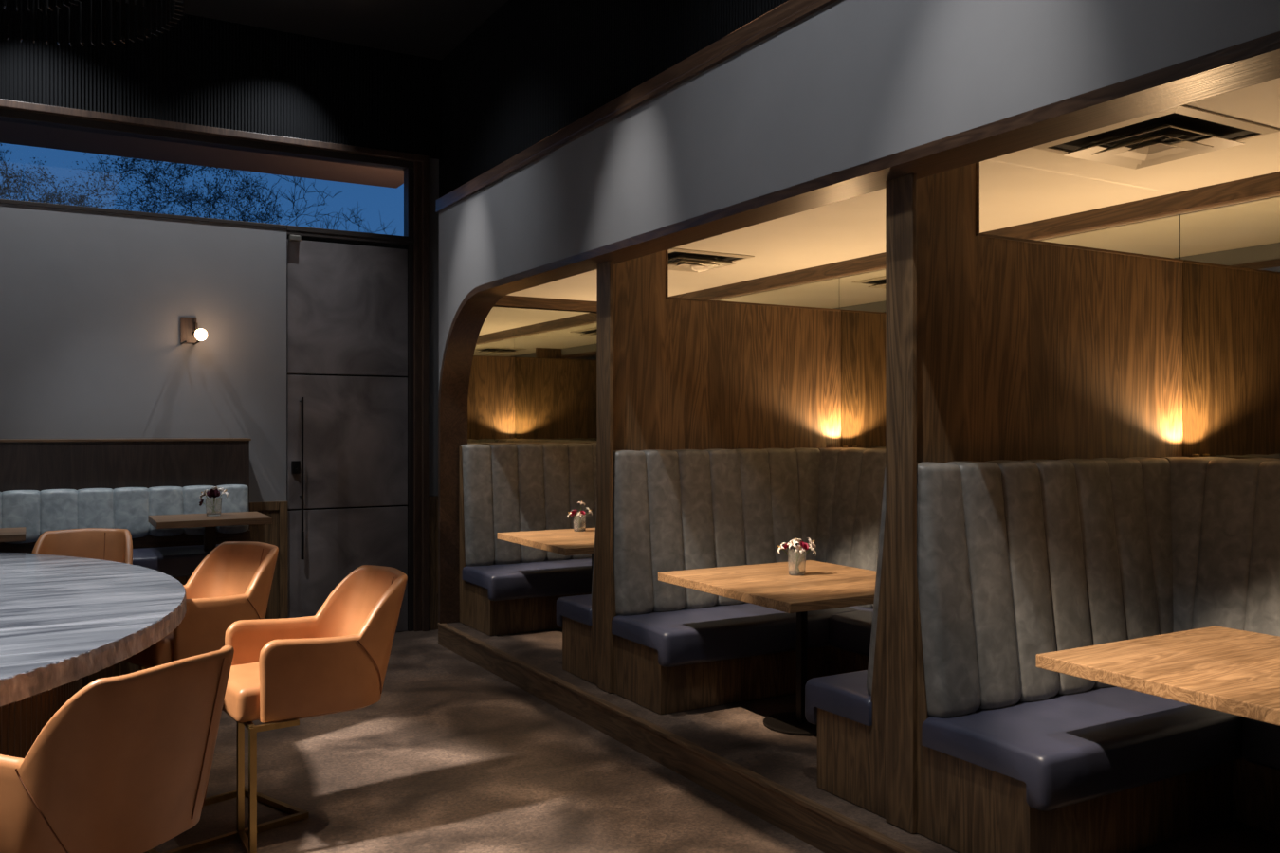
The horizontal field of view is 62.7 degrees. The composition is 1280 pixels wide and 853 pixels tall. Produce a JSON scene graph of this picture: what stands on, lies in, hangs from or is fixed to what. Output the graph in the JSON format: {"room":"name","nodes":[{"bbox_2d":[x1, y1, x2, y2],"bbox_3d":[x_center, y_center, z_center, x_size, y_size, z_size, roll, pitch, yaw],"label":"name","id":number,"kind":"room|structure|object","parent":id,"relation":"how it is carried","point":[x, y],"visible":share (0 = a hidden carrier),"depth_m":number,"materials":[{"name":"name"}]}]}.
{"room":"restaurant","nodes":[
{"label":"restaurant","id":0,"kind":"room"},
{"bbox_2d":[0,158,438,502],"bbox_3d":[-4.883,-0.280,7.083,11.200,3.960,0.150,0,0,-30],"label":"wall","id":1,"kind":"structure","parent":0,"point":[93,304],"depth_m":7.72,"materials":[{"name":"grey paint"}]},
{"bbox_2d":[180,317,207,345],"bbox_3d":[-3.293,-0.715,7.762,0.170,0.201,0.260,0,0,-30],"label":"wall sconce","id":2,"kind":"object","parent":1,"relation":"attached to","point":[189,332],"visible":1,"depth_m":7.83,"materials":[{"name":"brown metal"}]},
{"bbox_2d":[0,108,413,241],"bbox_3d":[-4.477,-1.867,7.300,5.920,0.665,0.140,0,0,-30],"label":"window","id":3,"kind":"structure","parent":1,"relation":"in","point":[46,160],"depth_m":7.94,"materials":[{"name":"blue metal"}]},
{"bbox_2d":[0,98,428,631],"bbox_3d":[-5.687,-0.275,6.505,9.030,3.950,0.090,0,0,-30],"label":"trim","id":4,"kind":"structure","parent":1,"relation":"in","point":[420,161],"depth_m":8.70,"materials":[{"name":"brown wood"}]},
{"bbox_2d":[249,501,287,619],"bbox_3d":[-2.901,1.141,8.120,0.330,1.117,0.050,0,0,-30],"label":"trim","id":5,"kind":"structure","parent":1,"relation":"attached to","point":[275,534],"depth_m":8.16,"materials":[{"name":"brown wood"}]},
{"bbox_2d":[286,230,413,632],"bbox_3d":[-2.326,0.083,8.476,1.022,3.235,0.167,0,0,-31],"label":"door","id":6,"kind":"structure","parent":1,"relation":"in","point":[350,299],"depth_m":8.46,"materials":[{"name":"black metal"}]},
{"bbox_2d":[428,495,438,630],"bbox_3d":[-1.722,1.141,8.787,0.100,1.117,0.050,0,0,-30],"label":"trim","id":7,"kind":"structure","parent":1,"relation":"attached to","point":[432,500],"depth_m":8.78,"materials":[{"name":"brown wood"}]},
{"bbox_2d":[0,0,441,159],"bbox_3d":[-4.869,-2.658,7.057,11.200,0.814,0.210,0,0,-30],"label":"wall","id":8,"kind":"structure","parent":0,"point":[203,71],"depth_m":7.94,"materials":[{"name":"black"}]},
{"bbox_2d":[27,0,83,45],"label":"ring chandelier","id":9,"kind":"object","parent":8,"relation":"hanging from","point":[48,3],"depth_m":3.55,"materials":[{"name":"black metal"}]},
{"bbox_2d":[100,0,105,45],"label":"ring chandelier","id":10,"kind":"object","parent":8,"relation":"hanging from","point":[102,2],"depth_m":3.56,"materials":[{"name":"black metal"}]},
{"bbox_2d":[110,0,183,44],"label":"ring chandelier","id":11,"kind":"object","parent":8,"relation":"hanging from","point":[160,15],"depth_m":3.50,"materials":[{"name":"black metal"}]},
{"bbox_2d":[115,0,507,60],"bbox_3d":[-1.935,-3.115,2.059,11.100,0.100,11.900,0,0,-30],"label":"ceiling","id":12,"kind":"structure","parent":0,"point":[427,28],"depth_m":7.86,"materials":[{"name":"black paint"}]},
{"bbox_2d":[152,629,823,852],"bbox_3d":[-2.756,1.760,1.541,9.160,0.120,11.820,0,0,-30],"label":"floor","id":13,"kind":"structure","parent":0,"point":[452,756],"depth_m":4.96,"materials":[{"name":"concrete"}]},
{"bbox_2d":[0,527,26,542],"bbox_3d":[-4.219,1.180,6.473,0.744,1.040,0.510,0,0,-30],"label":"table","id":14,"kind":"object","parent":13,"relation":"on","point":[7,535],"visible":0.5,"depth_m":6.44,"materials":[{"name":"brown wood"}]},
{"bbox_2d":[32,528,132,676],"bbox_3d":[-3.397,1.169,6.007,0.813,1.062,1.149,0,0,-18],"label":"chair","id":15,"kind":"object","parent":13,"relation":"on","point":[116,545],"visible":0.15,"depth_m":6.52,"materials":[{"name":"orange leather"}]},
{"bbox_2d":[0,552,186,758],"bbox_3d":[-4.270,1.225,3.636,4.987,0.950,4.254,0,0,-30],"label":"table","id":16,"kind":"object","parent":13,"relation":"on","point":[64,620],"depth_m":4.07,"materials":[{"name":"grey wood"}]},
{"bbox_2d":[0,645,234,852],"bbox_3d":[-1.725,1.169,3.191,1.149,1.062,0.813,0,0,22],"label":"armchair","id":17,"kind":"object","parent":13,"relation":"on","point":[123,765],"visible":1,"depth_m":2.75,"materials":[{"name":"orange leather"}]},
{"bbox_2d":[0,438,251,688],"bbox_3d":[-4.834,0.894,6.470,4.674,1.612,0.958,0,0,-30],"label":"banquette","id":18,"kind":"object","parent":13,"relation":"on","point":[46,484],"visible":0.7,"depth_m":7.24,"materials":[{"name":"black wood"}]},
{"bbox_2d":[132,544,219,577],"bbox_3d":[-4.752,0.922,6.305,4.652,0.156,0.590,0,0,-30],"label":"seat cushion","id":19,"kind":"object","parent":18,"relation":"on","point":[174,560],"depth_m":6.97,"materials":[{"name":"blue leather"}]},
{"bbox_2d":[122,541,278,671],"bbox_3d":[-2.522,1.169,5.399,0.813,1.062,1.149,0,0,34],"label":"chair","id":20,"kind":"object","parent":13,"relation":"on","point":[232,583],"visible":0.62,"depth_m":5.45,"materials":[{"name":"orange leather"}]},
{"bbox_2d":[122,630,173,667],"bbox_3d":[-2.360,1.099,5.428,0.464,0.150,0.585,0,0,34],"label":"seat cushion","id":21,"kind":"object","parent":20,"relation":"on","point":[161,652],"depth_m":5.10,"materials":[{"name":"orange leather"}]},
{"bbox_2d":[148,512,272,551],"bbox_3d":[-2.941,1.157,7.174,0.714,1.085,0.570,0,0,-30],"label":"table","id":22,"kind":"object","parent":13,"relation":"on","point":[189,521],"visible":0.34,"depth_m":7.06,"materials":[{"name":"brown wood"}]},
{"bbox_2d":[204,497,221,516],"bbox_3d":[-2.932,0.552,7.220,0.110,0.125,0.110,0,0,-30],"label":"glass","id":23,"kind":"object","parent":22,"relation":"on","point":[213,506],"visible":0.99,"depth_m":7.18,"materials":[{"name":"white"}]},
{"bbox_2d":[199,489,209,499],"bbox_3d":[-2.979,0.516,7.213,0.102,0.168,0.083,0,0,33],"label":"flower","id":24,"kind":"object","parent":23,"relation":"in","point":[205,491],"visible":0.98,"depth_m":7.21,"materials":[{"name":"beige plant"}]},
{"bbox_2d":[206,489,220,498],"bbox_3d":[-2.922,0.513,7.194,0.089,0.173,0.088,0,0,-30],"label":"flower","id":25,"kind":"object","parent":23,"relation":"in","point":[211,493],"visible":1,"depth_m":7.19,"materials":[{"name":"red plant"}]},
{"bbox_2d":[219,487,228,497],"bbox_3d":[-2.882,0.509,7.228,0.108,0.182,0.083,0,0,30],"label":"flower","id":26,"kind":"object","parent":23,"relation":"in","point":[225,491],"visible":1,"depth_m":7.22,"materials":[{"name":"beige plant"}]},
{"bbox_2d":[144,565,407,852],"bbox_3d":[-1.638,1.169,4.504,1.149,1.062,0.813,0,0,-36],"label":"counter stool","id":27,"kind":"object","parent":13,"relation":"on","point":[284,671],"visible":0.98,"depth_m":4.34,"materials":[{"name":"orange leather"}]},
{"bbox_2d":[221,661,259,723],"bbox_3d":[-1.476,1.099,4.476,0.585,0.150,0.464,0,0,-36],"label":"seat cushion","id":28,"kind":"object","parent":27,"relation":"on","point":[242,697],"depth_m":4.18,"materials":[{"name":"orange leather"}]},
{"bbox_2d":[445,621,1279,852],"bbox_3d":[1.421,1.679,5.144,2.105,0.281,8.300,0,0,-30],"label":"platform","id":29,"kind":"object","parent":13,"relation":"on","point":[736,732],"visible":0.22,"depth_m":5.08,"materials":[{"name":"wood"}]},
{"bbox_2d":[459,442,596,684],"bbox_3d":[-0.060,0.837,7.678,1.824,1.396,2.410,0,0,-30],"label":"bench","id":30,"kind":"object","parent":29,"relation":"on","point":[506,587],"visible":0.23,"depth_m":8.18,"materials":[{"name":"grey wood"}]},
{"bbox_2d":[462,558,591,601],"bbox_3d":[-0.437,1.177,8.335,1.824,0.196,0.605,0,0,-30],"label":"seat cushion","id":31,"kind":"object","parent":30,"relation":"on","point":[519,579],"depth_m":7.90,"materials":[{"name":"blue leather"}]},
{"bbox_2d":[556,594,591,627],"bbox_3d":[0.368,1.177,6.935,1.824,0.196,0.485,0,0,-30],"label":"seat cushion","id":32,"kind":"object","parent":30,"relation":"on","point":[572,612],"depth_m":6.50,"materials":[{"name":"blue leather"}]},
{"bbox_2d":[497,528,595,585],"bbox_3d":[-0.318,1.160,7.501,1.030,0.750,1.160,0,0,-30],"label":"table","id":33,"kind":"object","parent":29,"relation":"on","point":[565,541],"visible":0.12,"depth_m":7.33,"materials":[{"name":"brown wood"}]},
{"bbox_2d":[572,513,585,531],"bbox_3d":[-0.452,0.723,7.862,0.100,0.125,0.100,0,0,-30],"label":"glass","id":34,"kind":"object","parent":33,"relation":"on","point":[579,524],"visible":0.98,"depth_m":7.82,"materials":[{"name":"white"}]},
{"bbox_2d":[569,509,577,516],"bbox_3d":[-0.480,0.694,7.841,0.088,0.152,0.061,0,0,1],"label":"flower","id":35,"kind":"object","parent":34,"relation":"in","point":[575,511],"visible":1,"depth_m":7.83,"materials":[{"name":"red plant"}]},
{"bbox_2d":[437,622,921,852],"bbox_3d":[0.506,1.617,4.618,0.047,0.165,8.300,0,0,-30],"label":"step","id":36,"kind":"structure","parent":29,"relation":"attached to","point":[813,823],"depth_m":5.04,"materials":[{"name":"brown wood"}]},
{"bbox_2d":[596,249,841,693],"bbox_3d":[0.577,0.217,6.564,1.828,2.635,0.170,0,0,-30],"label":"wall","id":37,"kind":"structure","parent":29,"relation":"on","point":[672,374],"depth_m":6.46,"materials":[{"name":"brown wood"}]},
{"bbox_2d":[611,447,885,818],"bbox_3d":[1.156,0.837,5.566,1.824,1.396,2.385,0,0,-30],"label":"bench","id":38,"kind":"object","parent":29,"relation":"on","point":[677,649],"visible":0.35,"depth_m":6.07,"materials":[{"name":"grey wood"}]},
{"bbox_2d":[611,603,873,667],"bbox_3d":[0.776,1.177,6.227,1.824,0.196,0.590,0,0,-30],"label":"seat cushion","id":39,"kind":"object","parent":38,"relation":"on","point":[687,635],"depth_m":5.84,"materials":[{"name":"blue leather"}]},
{"bbox_2d":[804,670,872,726],"bbox_3d":[1.595,1.177,4.803,1.824,0.196,0.415,0,0,-30],"label":"seat cushion","id":40,"kind":"object","parent":38,"relation":"on","point":[840,700],"depth_m":4.38,"materials":[{"name":"blue leather"}]},
{"bbox_2d":[829,609,873,657],"bbox_3d":[1.673,1.177,5.745,0.690,0.196,1.160,0,0,-30],"label":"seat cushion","id":41,"kind":"object","parent":38,"relation":"on","point":[850,630],"depth_m":5.93,"materials":[{"name":"blue leather"}]},
{"bbox_2d":[658,560,876,735],"bbox_3d":[0.835,1.160,5.416,1.050,0.750,1.145,0,0,-30],"label":"table","id":42,"kind":"object","parent":29,"relation":"on","point":[823,586],"visible":0.7,"depth_m":5.34,"materials":[{"name":"brown wood"}]},
{"bbox_2d":[786,548,806,576],"bbox_3d":[0.830,0.718,5.554,0.100,0.135,0.100,0,0,-30],"label":"glass","id":43,"kind":"object","parent":42,"relation":"on","point":[796,562],"visible":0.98,"depth_m":5.52,"materials":[{"name":"white"}]},
{"bbox_2d":[777,542,787,554],"bbox_3d":[0.781,0.692,5.542,0.117,0.157,0.072,0,0,20],"label":"flower","id":44,"kind":"object","parent":43,"relation":"in","point":[780,547],"visible":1,"depth_m":5.55,"materials":[{"name":"beige plant"}]},
{"bbox_2d":[786,539,800,549],"bbox_3d":[0.816,0.683,5.531,0.080,0.173,0.066,0,0,-30],"label":"flower","id":45,"kind":"object","parent":43,"relation":"in","point":[793,542],"visible":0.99,"depth_m":5.52,"materials":[{"name":"beige plant"}]},
{"bbox_2d":[792,545,805,554],"bbox_3d":[0.840,0.696,5.527,0.066,0.146,0.068,0,0,26],"label":"flower","id":46,"kind":"object","parent":43,"relation":"in","point":[798,548],"visible":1,"depth_m":5.51,"materials":[{"name":"beige plant"}]},
{"bbox_2d":[799,541,808,549],"bbox_3d":[0.860,0.687,5.543,0.059,0.165,0.079,0,0,-30],"label":"flower","id":47,"kind":"object","parent":43,"relation":"in","point":[803,544],"visible":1,"depth_m":5.52,"materials":[{"name":"red plant"}]},
{"bbox_2d":[805,543,816,556],"bbox_3d":[0.881,0.695,5.548,0.112,0.151,0.077,0,0,-30],"label":"flower","id":48,"kind":"object","parent":43,"relation":"in","point":[811,547],"visible":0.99,"depth_m":5.55,"materials":[{"name":"beige plant"}]},
{"bbox_2d":[885,162,1183,834],"bbox_3d":[1.782,0.217,4.471,1.828,2.635,0.149,0,0,-30],"label":"wall","id":49,"kind":"structure","parent":29,"relation":"on","point":[997,348],"depth_m":4.29,"materials":[{"name":"brown wood"}]},
{"bbox_2d":[916,457,1279,852],"bbox_3d":[2.376,0.837,3.447,1.824,1.396,2.425,0,0,-30],"label":"bench","id":50,"kind":"object","parent":29,"relation":"on","point":[1017,561],"visible":0.77,"depth_m":4.04,"materials":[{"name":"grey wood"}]},
{"bbox_2d":[922,686,1243,811],"bbox_3d":[1.980,1.177,4.133,1.824,0.196,0.550,0,0,-30],"label":"seat cushion","id":51,"kind":"object","parent":50,"relation":"on","point":[1061,748],"depth_m":3.76,"materials":[{"name":"blue leather"}]},
{"bbox_2d":[1242,716,1279,770],"bbox_3d":[2.885,1.177,3.639,0.690,0.196,1.230,0,0,-30],"label":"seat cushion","id":52,"kind":"object","parent":50,"relation":"on","point":[1260,740],"depth_m":3.93,"materials":[{"name":"blue leather"}]},
{"bbox_2d":[1036,625,1279,726],"bbox_3d":[2.104,1.160,3.377,1.045,0.750,1.155,0,0,-30],"label":"table","id":53,"kind":"object","parent":29,"relation":"on","point":[1236,672],"visible":1,"depth_m":3.44,"materials":[{"name":"brown wood"}]},
{"bbox_2d":[493,306,592,312],"bbox_3d":[-0.841,-0.682,9.144,1.756,4.765,0.110,0,0,-30],"label":"wall","id":54,"kind":"structure","parent":0,"point":[493,306],"depth_m":9.08,"materials":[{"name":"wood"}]},
{"bbox_2d":[467,307,596,443],"bbox_3d":[-0.793,-0.432,9.047,1.730,1.141,0.015,0,0,-30],"label":"wall mirror","id":55,"kind":"object","parent":54,"relation":"attached to","point":[533,377],"visible":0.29,"depth_m":8.97,"materials":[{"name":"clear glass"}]},
{"bbox_2d":[467,441,596,444],"bbox_3d":[-0.726,0.834,8.911,1.770,1.392,0.388,0,0,-30],"label":"trim","id":56,"kind":"structure","parent":54,"relation":"attached to","point":[594,442],"depth_m":8.73,"materials":[{"name":"brown wood"}]},
{"bbox_2d":[493,295,596,312],"bbox_3d":[-0.818,-1.058,9.036,1.695,0.085,0.100,0,0,-30],"label":"beam","id":57,"kind":"structure","parent":54,"relation":"attached to","point":[516,301],"depth_m":9.00,"materials":[{"name":"brown wood"}]},
{"bbox_2d":[438,0,788,198],"bbox_3d":[0.563,-2.369,4.997,0.080,1.391,8.900,0,0,-30],"label":"wall","id":58,"kind":"structure","parent":0,"point":[532,69],"depth_m":6.92,"materials":[{"name":"black paint"}]},
{"bbox_2d":[438,0,1279,383],"bbox_3d":[0.587,-0.876,4.664,0.211,1.596,8.299,0,0,-30],"label":"wall","id":59,"kind":"structure","parent":0,"point":[850,83],"depth_m":4.23,"materials":[{"name":"grey paint"}]},
{"bbox_2d":[436,0,837,212],"bbox_3d":[0.576,-1.722,4.658,0.235,0.095,8.300,0,0,-30],"label":"trim ledge","id":60,"kind":"object","parent":59,"relation":"attached to","point":[790,12],"visible":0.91,"depth_m":5.29,"materials":[{"name":"brown wood"}]},
{"bbox_2d":[438,31,1279,623],"bbox_3d":[0.589,0.268,4.665,0.225,2.535,8.300,0,0,-30],"label":"trim","id":61,"kind":"structure","parent":59,"relation":"attached to","point":[1256,61],"depth_m":4.25,"materials":[{"name":"brown wood"}]},
{"bbox_2d":[505,77,1279,301],"bbox_3d":[1.332,-1.130,5.439,1.845,0.060,8.900,0,0,-30],"label":"ceiling","id":62,"kind":"structure","parent":0,"point":[1029,185],"depth_m":5.11,"materials":[{"name":"beige paint"}]},
{"bbox_2d":[668,248,754,272],"bbox_3d":[0.314,-1.071,6.872,0.620,0.055,0.620,0,0,-30],"label":"ceiling vent","id":63,"kind":"object","parent":62,"relation":"in","point":[679,259],"visible":0.79,"depth_m":6.77,"materials":[{"name":"black metal"}]},
{"bbox_2d":[1031,105,1279,169],"bbox_3d":[1.948,-1.071,3.994,0.620,0.055,0.620,0,0,-30],"label":"ceiling vent","id":64,"kind":"object","parent":62,"relation":"in","point":[1179,132],"visible":0.96,"depth_m":3.95,"materials":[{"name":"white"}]},
{"bbox_2d":[717,196,1279,458],"bbox_3d":[2.109,-0.682,5.898,0.120,4.765,9.120,0,0,-30],"label":"wall","id":65,"kind":"structure","parent":0,"point":[1275,196],"depth_m":4.95,"materials":[{"name":"brown wood"}]},
{"bbox_2d":[718,277,839,309],"bbox_3d":[0.658,-0.432,8.274,0.015,1.141,2.763,0,0,-30],"label":"wall mirror","id":66,"kind":"object","parent":65,"relation":"attached to","point":[823,294],"visible":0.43,"depth_m":7.40,"materials":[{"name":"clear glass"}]},
{"bbox_2d":[839,269,885,448],"bbox_3d":[1.459,-0.433,6.882,0.015,1.141,0.437,0,0,-30],"label":"wall mirror","id":67,"kind":"object","parent":65,"relation":"attached to","point":[862,301],"depth_m":6.87,"materials":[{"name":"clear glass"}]},
{"bbox_2d":[671,171,1279,299],"bbox_3d":[2.074,-1.058,5.774,0.065,0.085,8.540,0,0,-30],"label":"beam","id":68,"kind":"structure","parent":65,"relation":"attached to","point":[1269,183],"depth_m":5.38,"materials":[{"name":"brown wood"}]},
{"bbox_2d":[711,266,885,300],"bbox_3d":[1.070,-1.009,7.463,0.070,0.013,1.982,0,0,-30],"label":"mirror edge trim","id":69,"kind":"object","parent":68,"relation":"attached to","point":[880,268],"depth_m":7.37,"materials":[{"name":"brown wood"}]},
{"bbox_2d":[1029,192,1279,240],"bbox_3d":[2.441,-1.009,5.081,0.070,0.013,1.302,0,0,-30],"label":"mirror edge trim","id":70,"kind":"object","parent":68,"relation":"attached to","point":[1124,223],"depth_m":5.02,"materials":[{"name":"brown wood"}]},
{"bbox_2d":[1041,215,1180,258],"bbox_3d":[2.364,-0.900,5.310,0.015,0.207,0.789,0,0,-30],"label":"wall mirror","id":71,"kind":"object","parent":65,"relation":"attached to","point":[1161,237],"depth_m":5.15,"materials":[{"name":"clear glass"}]},
{"bbox_2d":[1180,196,1279,457],"bbox_3d":[3.391,-0.432,3.525,0.015,1.141,3.328,0,0,-30],"label":"wall mirror","id":72,"kind":"object","parent":65,"relation":"attached to","point":[1230,255],"visible":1,"depth_m":4.75,"materials":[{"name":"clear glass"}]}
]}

